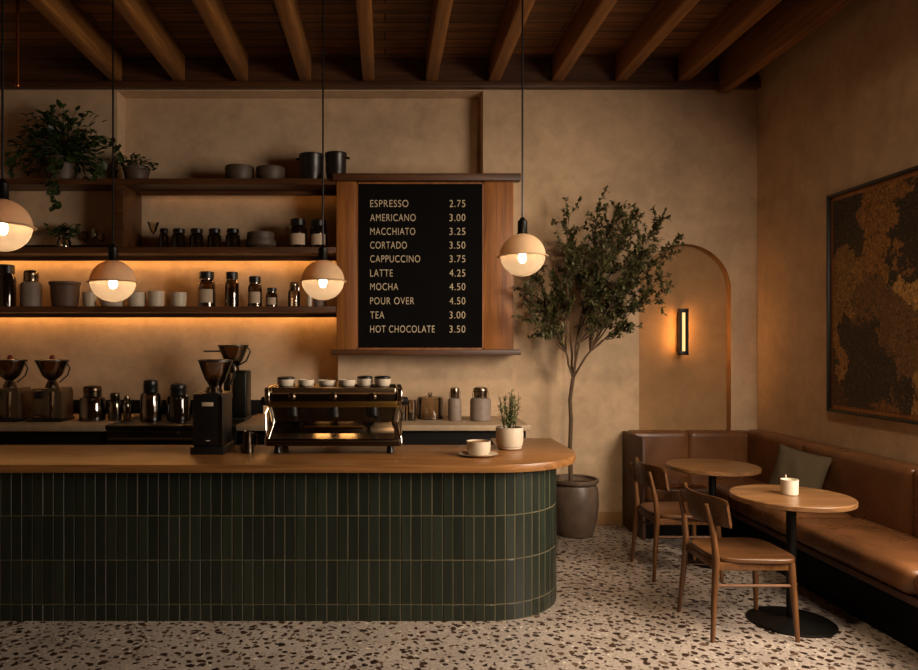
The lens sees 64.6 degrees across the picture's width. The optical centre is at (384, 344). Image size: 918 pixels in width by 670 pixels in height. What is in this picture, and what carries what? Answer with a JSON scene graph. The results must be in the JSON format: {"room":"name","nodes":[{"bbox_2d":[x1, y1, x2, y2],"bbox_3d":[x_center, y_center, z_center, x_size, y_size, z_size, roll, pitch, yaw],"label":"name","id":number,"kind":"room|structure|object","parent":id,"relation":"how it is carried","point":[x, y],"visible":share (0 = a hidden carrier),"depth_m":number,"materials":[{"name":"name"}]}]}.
{"room":"cafe","nodes":[
{"label":"cafe","id":0,"kind":"room"},
{"bbox_2d":[0,90,756,511],"bbox_3d":[-0.625,-0.480,6.560,7.950,4.200,0.240,0,0,0],"label":"wall","id":1,"kind":"structure","parent":0,"point":[692,154],"depth_m":6.48,"materials":[{"name":"paint"}]},
{"bbox_2d":[73,400,262,413],"bbox_3d":[-2.864,0.572,6.668,3.472,0.127,0.025,0,0,0],"label":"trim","id":2,"kind":"structure","parent":1,"relation":"attached to","point":[256,407],"depth_m":6.66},
{"bbox_2d":[0,247,336,260],"bbox_3d":[-2.512,-0.801,6.434,4.176,0.085,0.468,0,0,0],"label":"wall shelf","id":3,"kind":"object","parent":1,"relation":"attached to","point":[23,253],"visible":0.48,"depth_m":6.25,"materials":[{"name":"brown wood"}]},
{"bbox_2d":[43,223,83,246],"bbox_3d":[-2.819,-0.964,6.337,0.332,0.241,0.161,0,0,11],"label":"potted plant","id":4,"kind":"object","parent":3,"relation":"on","point":[58,230],"visible":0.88,"depth_m":6.34,"materials":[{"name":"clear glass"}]},
{"bbox_2d":[114,185,141,246],"bbox_3d":[-2.300,-1.114,6.441,0.089,0.540,0.473,0,0,0],"label":"divider","id":5,"kind":"object","parent":3,"relation":"on","point":[127,203],"visible":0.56,"depth_m":6.31,"materials":[{"name":"brown wood"}]},
{"bbox_2d":[159,228,168,246],"bbox_3d":[-1.961,-0.938,6.390,0.089,0.188,0.089,0,0,0],"label":"storage jar","id":6,"kind":"object","parent":3,"relation":"on","point":[163,236],"visible":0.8,"depth_m":6.36,"materials":[{"name":"black glass"}]},
{"bbox_2d":[172,228,185,246],"bbox_3d":[-1.820,-0.934,6.360,0.124,0.181,0.124,0,0,0],"label":"storage jar","id":7,"kind":"object","parent":3,"relation":"on","point":[179,237],"visible":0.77,"depth_m":6.31,"materials":[{"name":"black glass"}]},
{"bbox_2d":[189,228,203,246],"bbox_3d":[-1.663,-0.934,6.360,0.125,0.180,0.125,0,0,0],"label":"storage jar","id":8,"kind":"object","parent":3,"relation":"on","point":[196,238],"visible":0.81,"depth_m":6.31,"materials":[{"name":"black glass"}]},
{"bbox_2d":[207,228,221,246],"bbox_3d":[-1.505,-0.934,6.360,0.123,0.181,0.123,0,0,0],"label":"storage jar","id":9,"kind":"object","parent":3,"relation":"on","point":[214,239],"visible":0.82,"depth_m":6.31,"materials":[{"name":"black glass"}]},
{"bbox_2d":[225,228,239,246],"bbox_3d":[-1.344,-0.934,6.360,0.129,0.180,0.129,0,0,0],"label":"storage jar","id":10,"kind":"object","parent":3,"relation":"on","point":[232,238],"visible":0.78,"depth_m":6.31,"materials":[{"name":"black glass"}]},
{"bbox_2d":[245,238,275,246],"bbox_3d":[-1.097,-0.883,6.360,0.269,0.079,0.269,0,0,0],"label":"bowl","id":11,"kind":"object","parent":3,"relation":"on","point":[254,242],"visible":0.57,"depth_m":6.25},
{"bbox_2d":[247,231,274,239],"bbox_3d":[-1.097,-0.938,6.360,0.243,0.104,0.243,0,0,0],"label":"bowl","id":12,"kind":"object","parent":11,"relation":"on","point":[251,234],"visible":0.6,"depth_m":6.26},
{"bbox_2d":[289,218,306,246],"bbox_3d":[-0.768,-0.977,6.359,0.159,0.265,0.160,0,0,0],"label":"storage jar","id":13,"kind":"object","parent":3,"relation":"on","point":[297,231],"visible":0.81,"depth_m":6.30,"materials":[{"name":"black glass"}]},
{"bbox_2d":[310,219,326,246],"bbox_3d":[-0.585,-0.972,6.359,0.155,0.257,0.156,0,0,0],"label":"storage jar","id":14,"kind":"object","parent":3,"relation":"on","point":[316,230],"visible":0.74,"depth_m":6.30,"materials":[{"name":"black glass"}]},
{"bbox_2d":[0,306,336,316],"bbox_3d":[-2.512,-0.291,6.434,4.176,0.085,0.468,0,0,0],"label":"wall shelf","id":15,"kind":"object","parent":1,"relation":"attached to","point":[5,311],"visible":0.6,"depth_m":6.20,"materials":[{"name":"brown wood"}]},
{"bbox_2d":[0,264,16,305],"bbox_3d":[-3.352,-0.522,6.380,0.155,0.377,0.155,0,0,0],"label":"storage jar","id":16,"kind":"object","parent":15,"relation":"on","point":[8,283],"visible":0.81,"depth_m":6.32,"materials":[{"name":"black glass"}]},
{"bbox_2d":[20,270,41,305],"bbox_3d":[-3.137,-0.499,6.380,0.177,0.331,0.177,0,0,0],"label":"canister","id":17,"kind":"object","parent":15,"relation":"on","point":[30,288],"visible":0.89,"depth_m":6.32,"materials":[{"name":"grey ceramic"}]},
{"bbox_2d":[48,281,80,305],"bbox_3d":[-2.836,-0.445,6.380,0.266,0.223,0.266,0,0,0],"label":"clay pot","id":18,"kind":"object","parent":15,"relation":"on","point":[62,293],"visible":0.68,"depth_m":6.28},
{"bbox_2d":[82,292,96,305],"bbox_3d":[-2.616,-0.400,6.380,0.120,0.132,0.120,0,0,0],"label":"coffee cup","id":19,"kind":"object","parent":15,"relation":"on","point":[89,298],"visible":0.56,"depth_m":6.33,"materials":[{"name":"beige ceramic"}]},
{"bbox_2d":[100,300,124,305],"bbox_3d":[-2.415,-0.365,6.380,0.204,0.064,0.204,0,0,0],"label":"dish","id":20,"kind":"object","parent":15,"relation":"on","point":[102,302],"visible":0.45,"depth_m":6.30,"materials":[{"name":"beige ceramic"}]},
{"bbox_2d":[127,292,145,305],"bbox_3d":[-2.202,-0.399,6.380,0.168,0.131,0.168,0,0,0],"label":"coffee cup","id":21,"kind":"object","parent":15,"relation":"on","point":[136,298],"visible":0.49,"depth_m":6.31,"materials":[{"name":"beige ceramic"}]},
{"bbox_2d":[148,291,164,305],"bbox_3d":[-2.027,-0.403,6.380,0.146,0.140,0.146,0,0,0],"label":"coffee cup","id":22,"kind":"object","parent":15,"relation":"on","point":[155,298],"visible":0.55,"depth_m":6.32,"materials":[{"name":"beige ceramic"}]},
{"bbox_2d":[171,292,186,305],"bbox_3d":[-1.828,-0.399,6.380,0.137,0.132,0.137,0,0,0],"label":"coffee cup","id":23,"kind":"object","parent":15,"relation":"on","point":[177,298],"visible":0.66,"depth_m":6.32,"materials":[{"name":"beige ceramic"}]},
{"bbox_2d":[198,271,215,305],"bbox_3d":[-1.579,-0.491,6.380,0.155,0.315,0.156,0,0,0],"label":"storage jar","id":24,"kind":"object","parent":15,"relation":"on","point":[206,296],"visible":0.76,"depth_m":6.32,"materials":[{"name":"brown glass"}]},
{"bbox_2d":[225,272,238,305],"bbox_3d":[-1.356,-0.489,6.380,0.124,0.312,0.124,0,0,0],"label":"storage jar","id":25,"kind":"object","parent":15,"relation":"on","point":[231,293],"visible":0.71,"depth_m":6.33,"materials":[{"name":"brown glass"}]},
{"bbox_2d":[248,276,261,305],"bbox_3d":[-1.152,-0.470,6.380,0.124,0.273,0.125,0,0,0],"label":"storage jar","id":26,"kind":"object","parent":15,"relation":"on","point":[254,296],"visible":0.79,"depth_m":6.33,"materials":[{"name":"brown glass"}]},
{"bbox_2d":[266,288,277,305],"bbox_3d":[-1.004,-0.419,6.380,0.102,0.173,0.103,0,0,0],"label":"storage jar","id":27,"kind":"object","parent":15,"relation":"on","point":[270,300],"visible":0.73,"depth_m":6.34,"materials":[{"name":"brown glass"}]},
{"bbox_2d":[288,282,299,305],"bbox_3d":[-0.806,-0.448,6.380,0.106,0.228,0.106,0,0,0],"label":"canister","id":28,"kind":"object","parent":15,"relation":"on","point":[293,285],"visible":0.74,"depth_m":6.35,"materials":[{"name":"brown glass"}]},
{"bbox_2d":[5,179,336,195],"bbox_3d":[-2.512,-1.391,6.434,4.176,0.085,0.468,0,0,0],"label":"wall shelf","id":29,"kind":"object","parent":1,"relation":"attached to","point":[143,187],"visible":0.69,"depth_m":6.25,"materials":[{"name":"brown wood"}]},
{"bbox_2d":[5,99,124,211],"bbox_3d":[-2.780,-1.617,6.254,1.040,0.973,0.451,0,0,0],"label":"potted trailing plant","id":30,"kind":"object","parent":29,"relation":"on","point":[58,166],"visible":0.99,"depth_m":6.22,"materials":[{"name":"green plant"}]},
{"bbox_2d":[110,152,158,178],"bbox_3d":[-2.208,-1.563,6.343,0.427,0.259,0.270,0,0,0],"label":"potted plant","id":31,"kind":"object","parent":29,"relation":"on","point":[131,171],"visible":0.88,"depth_m":6.29,"materials":[{"name":"green plant"}]},
{"bbox_2d":[225,164,253,178],"bbox_3d":[-1.285,-1.502,6.360,0.256,0.136,0.256,0,0,0],"label":"bowl","id":32,"kind":"object","parent":29,"relation":"on","point":[232,171],"visible":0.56,"depth_m":6.25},
{"bbox_2d":[256,165,284,178],"bbox_3d":[-1.011,-1.498,6.360,0.256,0.127,0.256,0,0,0],"label":"bowl","id":33,"kind":"object","parent":29,"relation":"on","point":[262,171],"visible":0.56,"depth_m":6.25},
{"bbox_2d":[296,152,321,178],"bbox_3d":[-0.649,-1.556,6.360,0.224,0.244,0.224,0,0,45],"label":"cooking pot","id":34,"kind":"object","parent":29,"relation":"on","point":[310,162],"visible":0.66,"depth_m":6.27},
{"bbox_2d":[325,151,349,178],"bbox_3d":[-0.419,-1.559,6.340,0.222,0.251,0.196,0,0,0],"label":"cooking pot","id":35,"kind":"object","parent":29,"relation":"on","point":[335,161],"visible":0.64,"depth_m":6.26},
{"bbox_2d":[0,57,760,89],"bbox_3d":[-0.625,-2.438,6.445,7.950,0.285,0.070,0,0,0],"label":"trim","id":36,"kind":"structure","parent":1,"relation":"attached to","point":[35,73],"depth_m":6.46,"materials":[{"name":"brown wood"}]},
{"bbox_2d":[331,173,520,354],"bbox_3d":[0.351,-0.691,6.290,1.623,1.554,0.300,0,0,0],"label":"menu board","id":37,"kind":"object","parent":1,"relation":"attached to","point":[417,253],"visible":1,"depth_m":6.21,"materials":[{"name":"brown wood"}]},
{"bbox_2d":[596,512,622,524],"bbox_3d":[1.589,1.560,6.471,1.413,0.120,0.018,0,0,0],"label":"baseboard","id":38,"kind":"structure","parent":1,"relation":"attached to","point":[604,518],"depth_m":6.46,"materials":[{"name":"paint"}]},
{"bbox_2d":[677,309,688,354],"bbox_3d":[2.671,-0.118,6.495,0.080,0.416,0.140,0,0,0],"label":"wall sconce","id":39,"kind":"object","parent":1,"relation":"attached to","point":[683,314],"visible":1,"depth_m":6.44,"materials":[{"name":"black metal"}]},
{"bbox_2d":[0,0,779,56],"bbox_3d":[-0.625,-2.610,2.540,8.150,0.060,8.480,0,0,0],"label":"ceiling","id":40,"kind":"structure","parent":0,"point":[401,28],"depth_m":5.85,"materials":[{"name":"wood"}]},
{"bbox_2d":[15,0,19,87],"bbox_3d":[-2.654,-2.222,5.200,0.032,0.717,0.031,0,0,0],"label":"copper pipe","id":41,"kind":"object","parent":40,"relation":"hanging from","point":[17,84],"visible":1,"depth_m":5.19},
{"bbox_2d":[0,0,36,251],"bbox_3d":[-1.923,-1.525,3.620,0.316,2.110,0.316,0,0,0],"label":"pendant lamp","id":42,"kind":"object","parent":40,"relation":"hanging from","point":[16,224],"visible":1,"depth_m":3.59,"materials":[{"name":"white"}]},
{"bbox_2d":[0,178,9,199],"bbox_3d":[-1.923,-0.781,3.620,0.072,0.110,0.072,0,0,0],"label":"socket","id":43,"kind":"object","parent":42,"relation":"attached to","point":[4,186],"depth_m":3.60,"materials":[{"name":"black metal"}]},
{"bbox_2d":[27,0,121,80],"bbox_3d":[-2.391,-2.465,2.405,0.104,0.231,8.010,0,0,0],"label":"ceiling beam","id":44,"kind":"structure","parent":40,"relation":"attached to","point":[65,16],"depth_m":5.61,"materials":[{"name":"wood"}]},
{"bbox_2d":[86,0,138,301],"bbox_3d":[-1.719,-1.426,4.550,0.316,2.308,0.316,0,0,0],"label":"pendant lamp","id":45,"kind":"object","parent":40,"relation":"hanging from","point":[111,280],"visible":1,"depth_m":4.48,"materials":[{"name":"white"}]},
{"bbox_2d":[107,244,118,260],"bbox_3d":[-1.719,-0.583,4.550,0.072,0.110,0.072,0,0,0],"label":"socket","id":46,"kind":"object","parent":45,"relation":"attached to","point":[112,249],"depth_m":4.53,"materials":[{"name":"black metal"}]},
{"bbox_2d":[110,0,184,80],"bbox_3d":[-1.830,-2.465,2.405,0.104,0.231,8.010,0,0,0],"label":"ceiling beam","id":47,"kind":"structure","parent":40,"relation":"attached to","point":[141,17],"depth_m":5.60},
{"bbox_2d":[192,0,247,80],"bbox_3d":[-1.269,-2.465,2.405,0.104,0.231,8.010,0,0,0],"label":"ceiling beam","id":48,"kind":"structure","parent":40,"relation":"attached to","point":[214,14],"depth_m":5.59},
{"bbox_2d":[274,0,310,80],"bbox_3d":[-0.708,-2.465,2.405,0.104,0.231,8.010,0,0,0],"label":"ceiling beam","id":49,"kind":"structure","parent":40,"relation":"attached to","point":[288,11],"depth_m":5.57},
{"bbox_2d":[299,0,346,299],"bbox_3d":[-0.406,-1.437,4.720,0.316,2.286,0.316,0,0,0],"label":"pendant lamp","id":50,"kind":"object","parent":40,"relation":"hanging from","point":[322,279],"visible":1,"depth_m":4.65,"materials":[{"name":"white"}]},
{"bbox_2d":[318,244,327,259],"bbox_3d":[-0.406,-0.605,4.720,0.072,0.110,0.072,0,0,0],"label":"socket","id":51,"kind":"object","parent":50,"relation":"attached to","point":[322,250],"depth_m":4.70,"materials":[{"name":"black metal"}]},
{"bbox_2d":[356,0,373,80],"bbox_3d":[-0.147,-2.465,2.405,0.104,0.231,8.010,0,0,0],"label":"ceiling beam","id":52,"kind":"structure","parent":40,"relation":"attached to","point":[364,7],"depth_m":5.50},
{"bbox_2d":[426,0,452,80],"bbox_3d":[0.414,-2.465,2.405,0.104,0.231,8.010,0,0,0],"label":"ceiling beam","id":53,"kind":"structure","parent":40,"relation":"attached to","point":[441,10],"depth_m":5.54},
{"bbox_2d":[489,0,534,80],"bbox_3d":[0.975,-2.465,2.405,0.104,0.231,8.010,0,0,0],"label":"ceiling beam","id":54,"kind":"structure","parent":40,"relation":"attached to","point":[510,28],"depth_m":5.59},
{"bbox_2d":[497,0,548,275],"bbox_3d":[0.850,-1.502,4.450,0.316,2.156,0.316,0,0,0],"label":"pendant lamp","id":55,"kind":"object","parent":40,"relation":"hanging from","point":[522,254],"visible":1,"depth_m":4.36,"materials":[{"name":"white"}]},
{"bbox_2d":[517,217,527,233],"bbox_3d":[0.850,-0.735,4.450,0.072,0.110,0.072,0,0,0],"label":"socket","id":56,"kind":"object","parent":55,"relation":"attached to","point":[522,222],"depth_m":4.42,"materials":[{"name":"black metal"}]},
{"bbox_2d":[552,0,616,80],"bbox_3d":[1.536,-2.465,2.405,0.104,0.231,8.010,0,0,0],"label":"ceiling beam","id":57,"kind":"structure","parent":40,"relation":"attached to","point":[591,14],"depth_m":5.59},
{"bbox_2d":[615,0,699,80],"bbox_3d":[2.097,-2.465,2.405,0.104,0.231,8.010,0,0,0],"label":"ceiling beam","id":58,"kind":"structure","parent":40,"relation":"attached to","point":[665,15],"depth_m":5.61,"materials":[{"name":"wood"}]},
{"bbox_2d":[678,0,781,80],"bbox_3d":[2.658,-2.465,2.405,0.104,0.231,8.010,0,0,0],"label":"ceiling beam","id":59,"kind":"structure","parent":40,"relation":"attached to","point":[739,16],"depth_m":5.63,"materials":[{"name":"wood"}]},
{"bbox_2d":[719,0,854,92],"bbox_3d":[3.015,-2.410,2.405,0.090,0.340,8.010,0,0,0],"label":"ceiling beam","id":60,"kind":"structure","parent":40,"relation":"attached to","point":[788,22],"depth_m":5.53,"materials":[{"name":"wood"}]},
{"bbox_2d":[0,525,917,669],"bbox_3d":[-0.625,1.620,2.590,7.950,0.001,8.380,0,0,0],"label":"floor","id":61,"kind":"structure","parent":0,"point":[608,612],"depth_m":3.99,"materials":[{"name":"stone"}]},
{"bbox_2d":[0,431,106,444],"bbox_3d":[-3.405,1.153,6.195,2.370,0.935,0.910,0,0,0],"label":"base cabinet","id":62,"kind":"object","parent":61,"relation":"on","point":[6,437],"visible":0.18,"depth_m":5.74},
{"bbox_2d":[0,414,139,430],"bbox_3d":[-3.405,0.660,6.176,2.370,0.050,0.953,0,0,0],"label":"countertop","id":63,"kind":"structure","parent":62,"relation":"on","point":[75,424],"depth_m":5.70,"materials":[{"name":"stone"}]},
{"bbox_2d":[0,355,31,421],"bbox_3d":[-3.154,0.360,6.056,0.296,0.550,0.301,0,0,0],"label":"coffee grinder","id":64,"kind":"object","parent":63,"relation":"on","point":[15,402],"visible":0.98,"depth_m":5.99,"materials":[{"name":"black metal"}]},
{"bbox_2d":[27,355,74,421],"bbox_3d":[-2.799,0.360,6.056,0.296,0.550,0.301,0,0,0],"label":"coffee grinder","id":65,"kind":"object","parent":63,"relation":"on","point":[51,402],"visible":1,"depth_m":5.96,"materials":[{"name":"black metal"}]},
{"bbox_2d":[79,385,105,421],"bbox_3d":[-2.458,0.486,6.050,0.210,0.298,0.210,0,0,0],"label":"canister","id":66,"kind":"object","parent":63,"relation":"on","point":[89,411],"visible":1,"depth_m":5.98,"materials":[{"name":"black glass"}]},
{"bbox_2d":[108,393,121,420],"bbox_3d":[-2.269,0.515,6.050,0.109,0.239,0.109,0,0,0],"label":"canister","id":67,"kind":"object","parent":63,"relation":"on","point":[114,412],"visible":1,"depth_m":6.02,"materials":[{"name":"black glass"}]},
{"bbox_2d":[105,414,255,444],"bbox_3d":[-1.700,1.127,6.169,1.034,0.985,0.962,0,0,0],"label":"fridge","id":68,"kind":"object","parent":61,"relation":"on","point":[134,431],"visible":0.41,"depth_m":5.71,"materials":[{"name":"black metal"}]},
{"bbox_2d":[140,379,160,421],"bbox_3d":[-1.968,0.461,6.050,0.172,0.348,0.172,0,0,0],"label":"canister","id":69,"kind":"object","parent":68,"relation":"on","point":[150,410],"visible":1,"depth_m":5.99,"materials":[{"name":"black glass"}]},
{"bbox_2d":[167,383,189,420],"bbox_3d":[-1.747,0.479,6.090,0.195,0.313,0.194,0,0,0],"label":"canister","id":70,"kind":"object","parent":68,"relation":"on","point":[178,402],"visible":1,"depth_m":6.02,"materials":[{"name":"black glass"}]},
{"bbox_2d":[203,344,251,421],"bbox_3d":[-1.338,0.315,6.105,0.402,0.640,0.310,0,0,0],"label":"coffee grinder","id":71,"kind":"object","parent":68,"relation":"on","point":[240,387],"visible":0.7,"depth_m":6.04,"materials":[{"name":"black metal"}]},
{"bbox_2d":[0,469,556,620],"bbox_3d":[-1.739,1.181,4.747,5.702,0.879,1.056,0,0,0],"label":"counter","id":72,"kind":"object","parent":61,"relation":"on","point":[74,546],"depth_m":4.22,"materials":[{"name":"tile"}]},
{"bbox_2d":[0,438,574,472],"bbox_3d":[-1.680,0.717,4.763,5.840,0.048,1.194,0,0,0],"label":"countertop","id":73,"kind":"structure","parent":72,"relation":"on","point":[535,454],"depth_m":4.32,"materials":[{"name":"brown wood"}]},
{"bbox_2d":[190,359,235,454],"bbox_3d":[-1.102,0.393,4.702,0.261,0.600,0.315,0,0,0],"label":"coffee grinder","id":74,"kind":"object","parent":73,"relation":"on","point":[212,407],"visible":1,"depth_m":4.56,"materials":[{"name":"black metal"}]},
{"bbox_2d":[241,430,257,453],"bbox_3d":[-0.876,0.622,4.616,0.094,0.141,0.080,0,0,36],"label":"pitcher","id":75,"kind":"object","parent":73,"relation":"on","point":[247,442],"visible":1,"depth_m":4.59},
{"bbox_2d":[260,384,407,453],"bbox_3d":[-0.327,0.480,4.732,0.952,0.425,0.512,0,0,0],"label":"espresso machine","id":76,"kind":"object","parent":73,"relation":"on","point":[315,415],"visible":1,"depth_m":4.57,"materials":[{"name":"metal"}]},
{"bbox_2d":[277,379,294,385],"bbox_3d":[-0.646,0.245,4.700,0.116,0.045,0.115,0,0,0],"label":"espresso cup","id":77,"kind":"object","parent":76,"relation":"on","point":[281,382],"visible":0.93,"depth_m":4.65,"materials":[{"name":"beige ceramic"}]},
{"bbox_2d":[298,379,313,385],"bbox_3d":[-0.516,0.247,4.700,0.108,0.042,0.107,0,0,0],"label":"espresso cup","id":78,"kind":"object","parent":76,"relation":"on","point":[302,382],"visible":0.99,"depth_m":4.66,"materials":[{"name":"beige ceramic"}]},
{"bbox_2d":[318,380,335,385],"bbox_3d":[-0.380,0.249,4.720,0.124,0.038,0.123,0,0,0],"label":"espresso cup","id":79,"kind":"object","parent":76,"relation":"on","point":[320,382],"visible":1,"depth_m":4.67,"materials":[{"name":"beige ceramic"}]},
{"bbox_2d":[267,439,399,445],"bbox_3d":[-0.327,0.617,4.657,0.840,0.043,0.245,0,0,0],"label":"drip tray","id":80,"kind":"object","parent":76,"relation":"on","point":[270,442],"depth_m":4.54,"materials":[{"name":"metal"}]},
{"bbox_2d":[338,379,355,385],"bbox_3d":[-0.248,0.247,4.700,0.112,0.042,0.111,0,0,0],"label":"espresso cup","id":81,"kind":"object","parent":76,"relation":"on","point":[342,382],"visible":0.98,"depth_m":4.66,"materials":[{"name":"beige ceramic"}]},
{"bbox_2d":[357,378,372,385],"bbox_3d":[-0.131,0.244,4.720,0.104,0.048,0.103,0,0,0],"label":"espresso cup","id":82,"kind":"object","parent":76,"relation":"on","point":[361,382],"visible":0.94,"depth_m":4.68,"materials":[{"name":"beige ceramic"}]},
{"bbox_2d":[374,379,390,385],"bbox_3d":[-0.016,0.244,4.700,0.108,0.048,0.107,0,0,0],"label":"espresso cup","id":83,"kind":"object","parent":76,"relation":"on","point":[378,382],"visible":0.92,"depth_m":4.66,"materials":[{"name":"beige ceramic"}]},
{"bbox_2d":[459,451,497,457],"bbox_3d":[0.584,0.684,4.500,0.244,0.017,0.244,0,0,0],"label":"saucer","id":84,"kind":"object","parent":73,"relation":"on","point":[491,453],"visible":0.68,"depth_m":4.49,"materials":[{"name":"beige ceramic"}]},
{"bbox_2d":[466,439,490,455],"bbox_3d":[0.589,0.643,4.503,0.160,0.088,0.155,0,0,0],"label":"coffee cup","id":85,"kind":"object","parent":84,"relation":"on","point":[475,447],"visible":1,"depth_m":4.44,"materials":[{"name":"beige ceramic"}]},
{"bbox_2d":[496,389,522,449],"bbox_3d":[0.831,0.489,4.801,0.186,0.408,0.183,0,0,-44],"label":"potted herb","id":86,"kind":"object","parent":73,"relation":"on","point":[508,437],"visible":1,"depth_m":4.76,"materials":[{"name":"beige ceramic"}]},
{"bbox_2d":[496,426,522,449],"bbox_3d":[0.830,0.620,4.800,0.183,0.146,0.183,0,0,0],"label":"planter","id":87,"kind":"object","parent":86,"relation":"attached to","point":[507,437],"depth_m":4.73,"materials":[{"name":"beige ceramic"}]},
{"bbox_2d":[239,431,525,444],"bbox_3d":[-0.022,1.150,6.088,2.295,0.940,0.675,0,0,0],"label":"base cabinet","id":88,"kind":"object","parent":61,"relation":"on","point":[408,437],"visible":0.18,"depth_m":5.75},
{"bbox_2d":[236,414,530,430],"bbox_3d":[-0.012,0.657,6.176,2.335,0.045,0.953,0,0,0],"label":"countertop","id":89,"kind":"structure","parent":88,"relation":"on","point":[257,422],"depth_m":5.75,"materials":[{"name":"stone"}]},
{"bbox_2d":[408,400,415,420],"bbox_3d":[0.225,0.549,6.050,0.071,0.173,0.071,0,0,0],"label":"tumbler","id":90,"kind":"object","parent":89,"relation":"on","point":[411,415],"visible":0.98,"depth_m":6.03,"materials":[{"name":"clear glass"}]},
{"bbox_2d":[417,392,442,419],"bbox_3d":[0.388,0.520,6.200,0.224,0.230,0.224,0,0,0],"label":"glass jar","id":91,"kind":"object","parent":89,"relation":"on","point":[419,398],"visible":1,"depth_m":6.16,"materials":[{"name":"brown"}]},
{"bbox_2d":[448,387,460,420],"bbox_3d":[0.586,0.494,6.050,0.113,0.281,0.113,0,0,0],"label":"canister","id":92,"kind":"object","parent":89,"relation":"on","point":[454,402],"visible":1,"depth_m":6.01,"materials":[{"name":"grey ceramic"}]},
{"bbox_2d":[470,387,490,421],"bbox_3d":[0.802,0.492,6.050,0.176,0.286,0.176,0,0,0],"label":"canister","id":93,"kind":"object","parent":89,"relation":"on","point":[480,404],"visible":1,"depth_m":5.99,"materials":[{"name":"grey ceramic"}]},
{"bbox_2d":[510,185,684,538],"bbox_3d":[1.772,0.151,6.076,1.542,2.938,0.754,0,0,-5],"label":"potted tree","id":94,"kind":"object","parent":61,"relation":"on","point":[577,495],"visible":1,"depth_m":6.00,"materials":[{"name":"green plant"}]},
{"bbox_2d":[630,457,723,581],"bbox_3d":[2.074,1.227,5.150,0.523,0.788,0.530,0,0,0],"label":"dining chair","id":95,"kind":"object","parent":61,"relation":"on","point":[653,477],"visible":0.67,"depth_m":4.98,"materials":[{"name":"brown wood"}]},
{"bbox_2d":[665,458,761,568],"bbox_3d":[2.455,1.260,5.400,0.656,0.720,0.656,0,0,0],"label":"cafe table","id":96,"kind":"object","parent":61,"relation":"on","point":[712,468],"visible":0.64,"depth_m":5.33,"materials":[{"name":"brown wood"}]},
{"bbox_2d":[677,482,799,642],"bbox_3d":[2.019,1.227,4.150,0.523,0.788,0.530,0,0,0],"label":"dining chair","id":97,"kind":"object","parent":61,"relation":"on","point":[734,553],"visible":0.99,"depth_m":3.98,"materials":[{"name":"brown wood"}]},
{"bbox_2d":[623,429,917,652],"bbox_3d":[2.740,1.179,4.029,1.221,0.882,4.870,0,0,0],"label":"banquette","id":98,"kind":"object","parent":61,"relation":"on","point":[863,561],"visible":0.74,"depth_m":4.75,"materials":[{"name":"leather"}]},
{"bbox_2d":[627,430,688,475],"bbox_3d":[2.415,0.990,6.385,0.516,0.468,0.158,0,0,0],"label":"cushion","id":99,"kind":"object","parent":98,"relation":"on","point":[662,446],"depth_m":6.31,"materials":[{"name":"leather"}]},
{"bbox_2d":[646,476,716,501],"bbox_3d":[2.495,1.232,6.145,0.682,0.167,0.442,0,0,0],"label":"seat cushion","id":100,"kind":"object","parent":98,"relation":"on","point":[699,484],"depth_m":5.94,"materials":[{"name":"leather"}]},
{"bbox_2d":[686,430,747,476],"bbox_3d":[2.955,0.990,6.385,0.576,0.468,0.158,0,0,0],"label":"cushion","id":101,"kind":"object","parent":98,"relation":"on","point":[732,445],"depth_m":6.31,"materials":[{"name":"leather"}]},
{"bbox_2d":[704,477,852,534],"bbox_3d":[2.970,1.232,5.615,0.532,0.167,1.500,0,0,0],"label":"seat cushion","id":102,"kind":"object","parent":98,"relation":"on","point":[771,521],"depth_m":5.30,"materials":[{"name":"leather"}]},
{"bbox_2d":[747,429,816,483],"bbox_3d":[3.262,0.983,5.940,0.178,0.489,0.892,0,0,0],"label":"cushion","id":103,"kind":"object","parent":98,"relation":"on","point":[762,445],"depth_m":6.01,"materials":[{"name":"leather"}]},
{"bbox_2d":[768,444,831,488],"bbox_3d":[3.021,0.955,5.271,0.189,0.420,0.437,0,0,-33],"label":"throw pillow","id":104,"kind":"object","parent":98,"relation":"on","point":[810,469],"visible":0.69,"depth_m":5.21,"materials":[{"name":"green fabric"}]},
{"bbox_2d":[796,518,917,594],"bbox_3d":[2.970,1.232,4.295,0.532,0.167,1.160,0,0,0],"label":"seat cushion","id":105,"kind":"object","parent":98,"relation":"on","point":[882,554],"depth_m":4.24,"materials":[{"name":"leather"}]},
{"bbox_2d":[803,443,917,535],"bbox_3d":[3.262,0.983,4.930,0.178,0.489,1.152,0,0,0],"label":"backrest","id":106,"kind":"object","parent":98,"relation":"on","point":[883,488],"depth_m":4.68,"materials":[{"name":"leather"}]},
{"bbox_2d":[913,470,917,537],"bbox_3d":[3.262,0.983,3.780,0.178,0.489,1.172,0,0,0],"label":"cushion","id":107,"kind":"object","parent":98,"relation":"on","point":[915,472],"depth_m":4.32,"materials":[{"name":"leather"}]},
{"bbox_2d":[729,484,857,637],"bbox_3d":[2.375,1.249,4.210,0.656,0.742,0.656,0,0,0],"label":"cafe table","id":108,"kind":"object","parent":61,"relation":"on","point":[777,619],"visible":0.91,"depth_m":4.17,"materials":[{"name":"brown wood"}]},
{"bbox_2d":[780,475,798,495],"bbox_3d":[2.379,0.821,4.235,0.096,0.115,0.096,0,0,0],"label":"candle","id":109,"kind":"object","parent":108,"relation":"on","point":[788,486],"visible":1,"depth_m":4.20,"materials":[{"name":"wax"}]},
{"bbox_2d":[757,0,917,463],"bbox_3d":[3.400,-0.480,2.590,0.100,4.200,8.380,0,0,0],"label":"wall","id":110,"kind":"structure","parent":0,"point":[837,110],"depth_m":5.58,"materials":[{"name":"paint"}]},
{"bbox_2d":[826,165,917,424],"bbox_3d":[3.324,-0.310,4.543,0.048,1.610,1.685,0,0,0],"label":"framed painting","id":111,"kind":"object","parent":110,"relation":"attached to","point":[872,226],"visible":1,"depth_m":4.88,"materials":[{"name":"brown wood"}]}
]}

